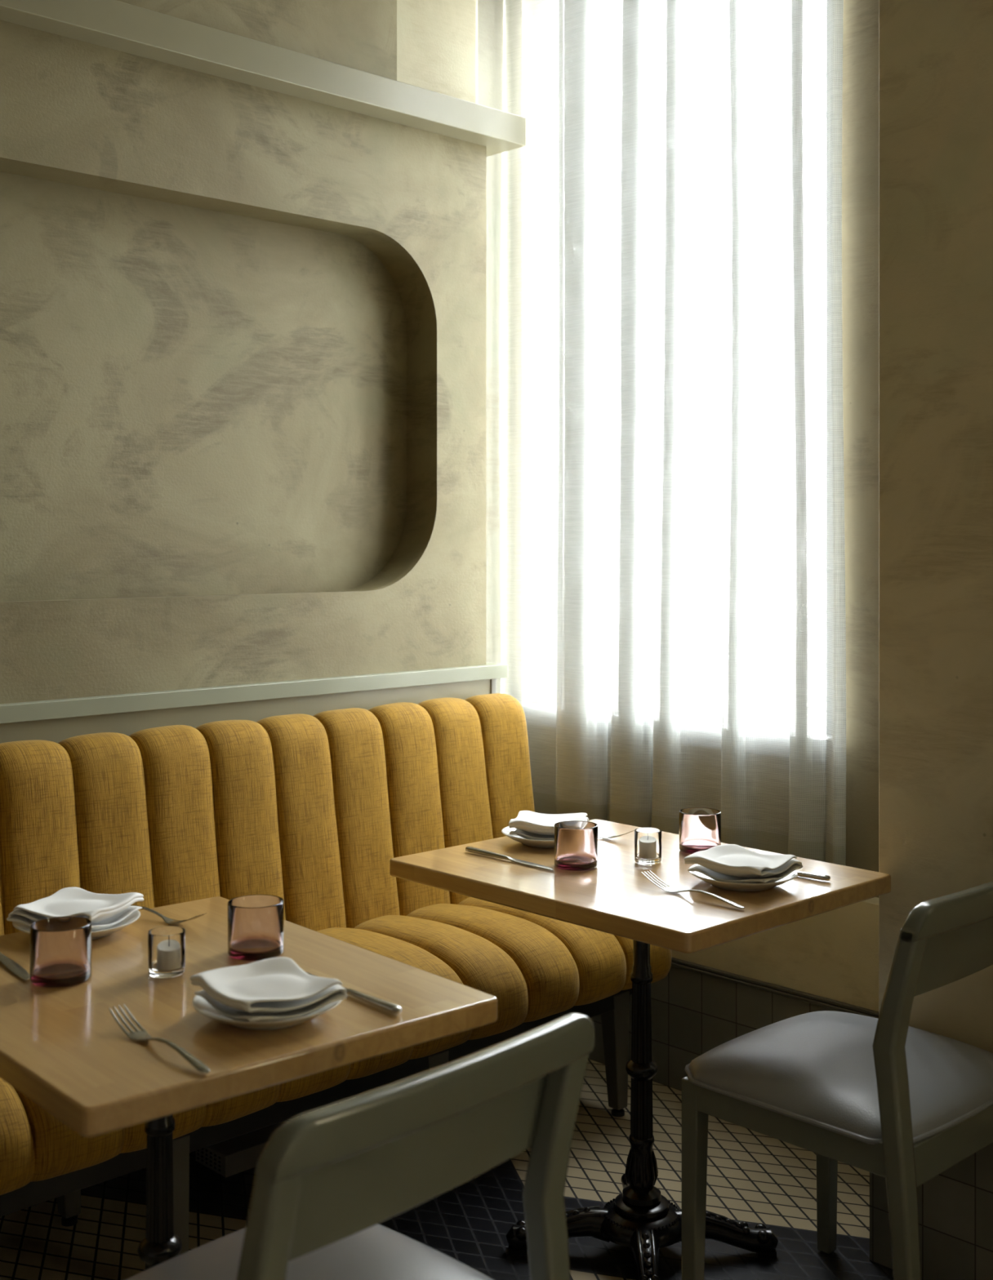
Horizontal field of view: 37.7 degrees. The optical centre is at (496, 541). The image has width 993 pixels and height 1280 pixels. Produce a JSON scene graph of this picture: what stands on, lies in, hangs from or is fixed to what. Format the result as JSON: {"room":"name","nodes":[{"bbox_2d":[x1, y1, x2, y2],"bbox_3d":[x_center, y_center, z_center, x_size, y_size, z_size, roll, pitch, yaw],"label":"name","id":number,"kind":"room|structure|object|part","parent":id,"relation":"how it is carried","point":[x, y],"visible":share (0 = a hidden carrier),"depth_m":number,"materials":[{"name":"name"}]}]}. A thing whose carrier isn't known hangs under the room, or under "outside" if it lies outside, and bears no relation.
{"room":"restaurant dining room","nodes":[
{"label":"restaurant dining room","id":0,"kind":"room"},
{"bbox_2d":[0,0,490,743],"bbox_3d":[-2.277,-0.454,1.869,6.115,3.033,0.172,0,0,-44],"label":"wall","id":1,"kind":"structure","parent":0,"point":[242,326],"depth_m":3.46,"materials":[{"name":"paint"}]},
{"bbox_2d":[0,662,507,724],"bbox_3d":[-2.249,0.351,1.874,6.163,0.037,0.179,0,0,-44],"label":"trim","id":2,"kind":"structure","parent":1,"relation":"attached to","point":[20,712],"depth_m":3.34,"materials":[{"name":"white paint"}]},
{"bbox_2d":[0,0,525,156],"bbox_3d":[-2.225,-1.107,1.865,6.185,0.077,0.227,0,0,-44],"label":"trim","id":3,"kind":"structure","parent":1,"relation":"attached to","point":[114,24],"depth_m":3.34,"materials":[{"name":"paint"}]},
{"bbox_2d":[115,0,396,80],"bbox_3d":[-2.394,-1.540,1.728,5.752,0.860,0.212,0,0,-44],"label":"wall","id":4,"kind":"structure","parent":0,"point":[361,35],"depth_m":3.47,"materials":[{"name":"paint"}]},
{"bbox_2d":[0,1058,893,1279],"bbox_3d":[-0.144,1.410,-0.139,6.800,0.060,6.800,0,0,-44],"label":"floor","id":5,"kind":"structure","parent":0,"point":[753,1178],"depth_m":2.98,"materials":[{"name":"tile"}]},
{"bbox_2d":[195,1121,284,1177],"bbox_3d":[-0.557,1.357,3.263,0.201,0.047,0.120,0,0,-44],"label":"box","id":6,"kind":"object","parent":5,"relation":"on","point":[242,1153],"visible":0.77,"depth_m":3.20,"materials":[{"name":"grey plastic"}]},
{"bbox_2d":[0,896,497,1270],"bbox_3d":[-0.474,1.005,2.100,0.610,0.750,0.765,0,0,-41],"label":"dining table","id":7,"kind":"object","parent":5,"relation":"on","point":[64,1049],"visible":0.88,"depth_m":1.92,"materials":[{"name":"brown wood"}]},
{"bbox_2d":[0,951,29,980],"bbox_3d":[-0.740,0.624,2.180,0.020,0.010,0.246,0,0,-37],"label":"table knife","id":8,"kind":"object","parent":7,"relation":"on","point":[11,964],"visible":1,"depth_m":2.14,"materials":[{"name":"silver metal"}]},
{"bbox_2d":[30,915,91,987],"bbox_3d":[-0.626,0.589,2.089,0.085,0.081,0.085,0,0,-44],"label":"tumbler","id":9,"kind":"object","parent":7,"relation":"on","point":[60,947],"visible":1,"depth_m":2.06,"materials":[{"name":"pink glass"}]},
{"bbox_2d":[12,910,140,940],"bbox_3d":[-0.675,0.617,2.340,0.198,0.025,0.198,0,0,-44],"label":"plate","id":10,"kind":"object","parent":7,"relation":"on","point":[95,935],"visible":0.27,"depth_m":2.31,"materials":[{"name":"white ceramic"}]},
{"bbox_2d":[6,887,143,931],"bbox_3d":[-0.673,0.595,2.336,0.163,0.048,0.150,0,0,21],"label":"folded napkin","id":11,"kind":"object","parent":10,"relation":"on","point":[104,911],"visible":0.88,"depth_m":2.33,"materials":[{"name":"white fabric"}]},
{"bbox_2d":[108,1004,210,1073],"bbox_3d":[-0.417,0.616,1.802,0.026,0.024,0.237,0,0,-41],"label":"fork","id":12,"kind":"object","parent":7,"relation":"on","point":[139,1035],"visible":1,"depth_m":1.83,"materials":[{"name":"silver metal"}]},
{"bbox_2d":[147,925,185,978],"bbox_3d":[-0.480,0.598,2.118,0.054,0.062,0.054,0,0,-44],"label":"votive holder","id":13,"kind":"object","parent":7,"relation":"on","point":[166,944],"visible":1,"depth_m":2.10,"materials":[{"name":"clear glass"}]},
{"bbox_2d":[129,905,206,924],"bbox_3d":[-0.573,0.616,2.427,0.237,0.024,0.026,0,0,36],"label":"fork","id":14,"kind":"object","parent":7,"relation":"on","point":[170,921],"visible":0.8,"depth_m":2.40,"materials":[{"name":"silver metal"}]},
{"bbox_2d":[227,894,284,960],"bbox_3d":[-0.367,0.589,2.220,0.085,0.081,0.085,0,0,-44],"label":"tumbler","id":15,"kind":"object","parent":7,"relation":"on","point":[255,922],"visible":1,"depth_m":2.19,"materials":[{"name":"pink glass"}]},
{"bbox_2d":[192,995,342,1030],"bbox_3d":[-0.303,0.617,1.931,0.198,0.025,0.198,0,0,-44],"label":"plate","id":16,"kind":"object","parent":7,"relation":"on","point":[200,1004],"visible":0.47,"depth_m":1.87,"materials":[{"name":"white ceramic"}]},
{"bbox_2d":[190,956,347,1021],"bbox_3d":[-0.301,0.595,1.919,0.156,0.047,0.161,0,0,-40],"label":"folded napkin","id":17,"kind":"object","parent":16,"relation":"on","point":[273,988],"visible":0.98,"depth_m":1.90,"materials":[{"name":"white fabric"}]},
{"bbox_2d":[305,971,401,1013],"bbox_3d":[-0.209,0.624,2.023,0.020,0.010,0.246,0,0,-41],"label":"table knife","id":18,"kind":"object","parent":7,"relation":"on","point":[391,1007],"visible":0.6,"depth_m":1.97,"materials":[{"name":"silver metal"}]},
{"bbox_2d":[0,693,671,1254],"bbox_3d":[-0.607,0.890,2.915,2.277,0.980,0.636,0,0,-44],"label":"banquette","id":19,"kind":"object","parent":5,"relation":"on","point":[312,813],"visible":0.59,"depth_m":3.17,"materials":[{"name":"yellow fabric"}]},
{"bbox_3d":[-0.874,1.221,2.936,0.060,0.282,0.050,0,0,-44],"label":"leg","id":20,"kind":"part","parent":19,"relation":"part of","materials":[{"name":"paint"}]},
{"bbox_3d":[-0.595,1.221,2.646,0.060,0.282,0.050,0,0,-44],"label":"leg","id":21,"kind":"part","parent":19,"relation":"part of","materials":[{"name":"paint"}]},
{"bbox_3d":[-0.755,0.710,3.069,2.277,0.621,0.209,0,0,-44],"label":"backrest","id":22,"kind":"part","parent":19,"relation":"part of","materials":[{"name":"yellow fabric"}]},
{"bbox_3d":[-0.620,1.080,2.941,2.190,0.070,0.505,0,0,-44],"label":"seat frame","id":23,"kind":"part","parent":19,"relation":"part of","materials":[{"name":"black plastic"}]},
{"bbox_3d":[-0.562,0.958,2.869,2.277,0.192,0.507,0,0,-44],"label":"seat","id":24,"kind":"part","parent":19,"relation":"part of","materials":[{"name":"yellow fabric"}]},
{"bbox_3d":[-0.138,1.221,3.087,0.060,0.282,0.050,0,0,-44],"label":"leg","id":25,"kind":"part","parent":19,"relation":"part of","materials":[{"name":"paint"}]},
{"bbox_3d":[0.283,1.221,3.493,0.060,0.282,0.050,0,0,-44],"label":"leg","id":26,"kind":"part","parent":19,"relation":"part of","materials":[{"name":"paint"}]},
{"bbox_2d":[124,1013,594,1279],"bbox_3d":[-0.221,0.964,1.696,0.520,0.832,0.474,0,0,43],"label":"dining chair","id":27,"kind":"object","parent":5,"relation":"on","point":[326,1180],"visible":1,"depth_m":1.58,"materials":[{"name":"grey paint"}]},
{"bbox_3d":[-0.219,0.983,1.400,0.090,0.795,0.040,0,0,43],"label":"leg","id":28,"kind":"part","parent":27,"relation":"part of","materials":[{"name":"grey paint"}]},
{"bbox_3d":[-0.239,0.907,1.713,0.460,0.059,0.452,0,0,43],"label":"seat","id":29,"kind":"part","parent":27,"relation":"part of","materials":[{"name":"grey leather"}]},
{"bbox_3d":[-0.081,0.658,1.568,0.046,0.120,0.402,0,0,43],"label":"panel","id":30,"kind":"part","parent":27,"relation":"part of","materials":[{"name":"grey paint"}]},
{"bbox_3d":[-0.049,0.577,1.538,0.054,0.058,0.474,0,0,43],"label":"rail","id":31,"kind":"part","parent":27,"relation":"part of","materials":[{"name":"grey paint"}]},
{"bbox_3d":[0.075,0.983,1.720,0.090,0.795,0.040,0,0,43],"label":"leg","id":32,"kind":"part","parent":27,"relation":"part of","materials":[{"name":"grey paint"}]},
{"bbox_2d":[389,818,890,1279],"bbox_3d":[0.267,1.005,2.821,0.610,0.750,0.765,0,0,-43],"label":"dining table","id":33,"kind":"object","parent":5,"relation":"on","point":[614,897],"visible":0.82,"depth_m":2.75,"materials":[{"name":"brown wood"}]},
{"bbox_2d":[465,846,553,870],"bbox_3d":[0.026,0.624,2.866,0.020,0.010,0.246,0,0,-44],"label":"table knife","id":34,"kind":"object","parent":33,"relation":"on","point":[471,849],"visible":1,"depth_m":2.88,"materials":[{"name":"silver metal"}]},
{"bbox_2d":[501,826,554,848],"bbox_3d":[0.110,0.617,3.042,0.198,0.025,0.198,0,0,-44],"label":"plate","id":35,"kind":"object","parent":33,"relation":"on","point":[531,842],"visible":0.32,"depth_m":2.98,"materials":[{"name":"white ceramic"}]},
{"bbox_2d":[508,810,589,839],"bbox_3d":[0.111,0.595,3.037,0.155,0.049,0.158,0,0,11],"label":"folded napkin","id":36,"kind":"object","parent":35,"relation":"on","point":[528,824],"visible":0.68,"depth_m":3.03,"materials":[{"name":"white fabric"}]},
{"bbox_2d":[554,820,597,871],"bbox_3d":[0.154,0.589,2.817,0.085,0.081,0.085,0,0,-44],"label":"tumbler","id":37,"kind":"object","parent":33,"relation":"on","point":[575,842],"visible":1,"depth_m":2.78,"materials":[{"name":"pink glass"}]},
{"bbox_2d":[597,830,634,839],"bbox_3d":[0.189,0.616,3.107,0.237,0.024,0.026,0,0,34],"label":"fork","id":38,"kind":"object","parent":33,"relation":"on","point":[598,836],"visible":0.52,"depth_m":3.07,"materials":[{"name":"silver metal"}]},
{"bbox_2d":[634,827,661,864],"bbox_3d":[0.298,0.598,2.857,0.054,0.062,0.054,0,0,-44],"label":"votive holder","id":39,"kind":"object","parent":33,"relation":"on","point":[647,841],"visible":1,"depth_m":2.83,"materials":[{"name":"clear glass"}]},
{"bbox_2d":[641,870,744,908],"bbox_3d":[0.348,0.616,2.571,0.026,0.024,0.237,0,0,-39],"label":"fork","id":40,"kind":"object","parent":33,"relation":"on","point":[670,889],"visible":1,"depth_m":2.59,"materials":[{"name":"silver metal"}]},
{"bbox_2d":[678,807,720,853],"bbox_3d":[0.414,0.589,2.959,0.085,0.081,0.085,0,0,-44],"label":"tumbler","id":41,"kind":"object","parent":33,"relation":"on","point":[699,828],"visible":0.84,"depth_m":2.92,"materials":[{"name":"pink glass"}]},
{"bbox_2d":[688,863,797,891],"bbox_3d":[0.453,0.617,2.671,0.198,0.025,0.198,0,0,-44],"label":"plate","id":42,"kind":"object","parent":33,"relation":"on","point":[738,886],"visible":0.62,"depth_m":2.61,"materials":[{"name":"white ceramic"}]},
{"bbox_2d":[684,844,802,883],"bbox_3d":[0.451,0.595,2.662,0.167,0.048,0.159,0,0,38],"label":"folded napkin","id":43,"kind":"object","parent":42,"relation":"on","point":[730,863],"visible":1,"depth_m":2.65,"materials":[{"name":"white fabric"}]},
{"bbox_2d":[796,871,830,880],"bbox_3d":[0.524,0.624,2.770,0.246,0.010,0.020,0,0,41],"label":"table knife","id":44,"kind":"object","parent":33,"relation":"on","point":[806,874],"visible":0.36,"depth_m":2.70,"materials":[{"name":"silver metal"}]},
{"bbox_2d":[681,880,992,1279],"bbox_3d":[0.640,0.964,2.523,0.474,0.832,0.520,0,0,-44],"label":"dining chair","id":45,"kind":"object","parent":5,"relation":"on","point":[885,1096],"visible":1,"depth_m":2.38,"materials":[{"name":"grey paint"}]},
{"bbox_3d":[0.347,1.155,2.533,0.036,0.441,0.036,0,0,-44],"label":"leg","id":46,"kind":"part","parent":45,"relation":"part of","materials":[{"name":"grey paint"}]},
{"bbox_3d":[0.641,1.155,2.817,0.036,0.441,0.036,0,0,-44],"label":"leg","id":47,"kind":"part","parent":45,"relation":"part of","materials":[{"name":"grey paint"}]},
{"bbox_3d":[0.623,0.907,2.541,0.452,0.059,0.460,0,0,-44],"label":"seat","id":48,"kind":"part","parent":45,"relation":"part of","materials":[{"name":"grey leather"}]},
{"bbox_3d":[0.624,0.983,2.228,0.040,0.795,0.090,0,0,-44],"label":"leg","id":49,"kind":"part","parent":45,"relation":"part of","materials":[{"name":"grey paint"}]},
{"bbox_3d":[0.802,0.577,2.355,0.474,0.058,0.054,0,0,-44],"label":"rail","id":50,"kind":"part","parent":45,"relation":"part of","materials":[{"name":"grey paint"}]},
{"bbox_3d":[0.771,0.658,2.387,0.402,0.120,0.046,0,0,-44],"label":"panel","id":51,"kind":"part","parent":45,"relation":"part of","materials":[{"name":"grey paint"}]},
{"bbox_2d":[477,0,512,695],"bbox_3d":[-0.097,-0.295,4.063,0.400,3.350,0.040,0,0,-44],"label":"wall","id":52,"kind":"structure","parent":0,"point":[490,12],"depth_m":4.12,"materials":[{"name":"paint"}]},
{"bbox_2d":[1,1117,293,1216],"bbox_3d":[-2.220,1.222,1.925,6.275,0.317,0.170,0,0,-44],"label":"baseboard","id":53,"kind":"structure","parent":52,"relation":"attached to","point":[292,1117],"depth_m":3.12,"materials":[{"name":"tile"}]},
{"bbox_2d":[490,678,496,693],"bbox_3d":[-0.046,0.716,3.974,0.020,0.695,0.114,0,0,-44],"label":"trim","id":54,"kind":"structure","parent":52,"relation":"attached to","point":[493,682],"depth_m":3.93,"materials":[{"name":"beige paint"}]},
{"bbox_2d":[624,1149,657,1189],"bbox_3d":[0.281,1.212,2.820,0.064,0.065,0.065,0,0,-43],"label":"table base","id":55,"kind":"object","parent":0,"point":[641,1172],"depth_m":2.80,"materials":[{"name":"black metal"}]},
{"bbox_2d":[512,0,878,897],"bbox_3d":[0.644,-0.570,3.676,0.170,2.800,1.700,0,0,-44],"label":"wall","id":56,"kind":"structure","parent":0,"point":[860,107],"depth_m":3.35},
{"bbox_2d":[522,0,832,763],"bbox_3d":[0.462,-0.576,3.807,0.140,2.188,1.030,0,0,-44],"label":"window","id":57,"kind":"structure","parent":56,"relation":"in","point":[537,0],"depth_m":4.16,"materials":[{"name":"white paint"}]},
{"bbox_3d":[0.446,0.490,3.791,0.095,0.055,1.020,0,0,-44],"label":"sill","id":58,"kind":"part","parent":57,"relation":"part of","materials":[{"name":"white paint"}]},
{"bbox_3d":[0.411,-1.850,3.730,0.022,0.022,1.120,0,0,-44],"label":"curtain rod","id":59,"kind":"object","parent":56,"relation":"attached to","visible":0},
{"bbox_2d":[500,0,845,866],"bbox_3d":[0.392,-0.522,3.721,0.070,2.635,1.138,0,0,-44],"label":"sheer curtain","id":60,"kind":"object","parent":59,"relation":"hanging from","point":[577,789],"visible":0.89,"depth_m":3.66,"materials":[{"name":"fabric"}]},
{"bbox_2d":[671,897,878,1011],"bbox_3d":[0.637,0.938,3.644,0.224,0.250,1.662,0,0,-44],"label":"wall","id":61,"kind":"structure","parent":0,"point":[832,954],"depth_m":3.37,"materials":[{"name":"brown paint"}]},
{"bbox_2d":[671,956,878,1017],"bbox_3d":[0.567,1.062,3.562,0.040,0.017,1.342,0,0,-44],"label":"trim","id":62,"kind":"structure","parent":61,"relation":"attached to","point":[722,975],"depth_m":3.44,"materials":[{"name":"paint"}]},
{"bbox_2d":[878,0,992,1053],"bbox_3d":[2.592,-0.454,1.318,0.638,3.033,4.699,0,0,-44],"label":"wall","id":63,"kind":"structure","parent":0,"point":[935,56],"depth_m":2.70,"materials":[{"name":"brown paint"}]},
{"bbox_2d":[587,965,992,1279],"bbox_3d":[2.123,1.222,1.798,0.648,0.317,6.042,0,0,-44],"label":"baseboard","id":64,"kind":"structure","parent":63,"relation":"attached to","point":[693,1014],"depth_m":3.37,"materials":[{"name":"tile"}]}
]}

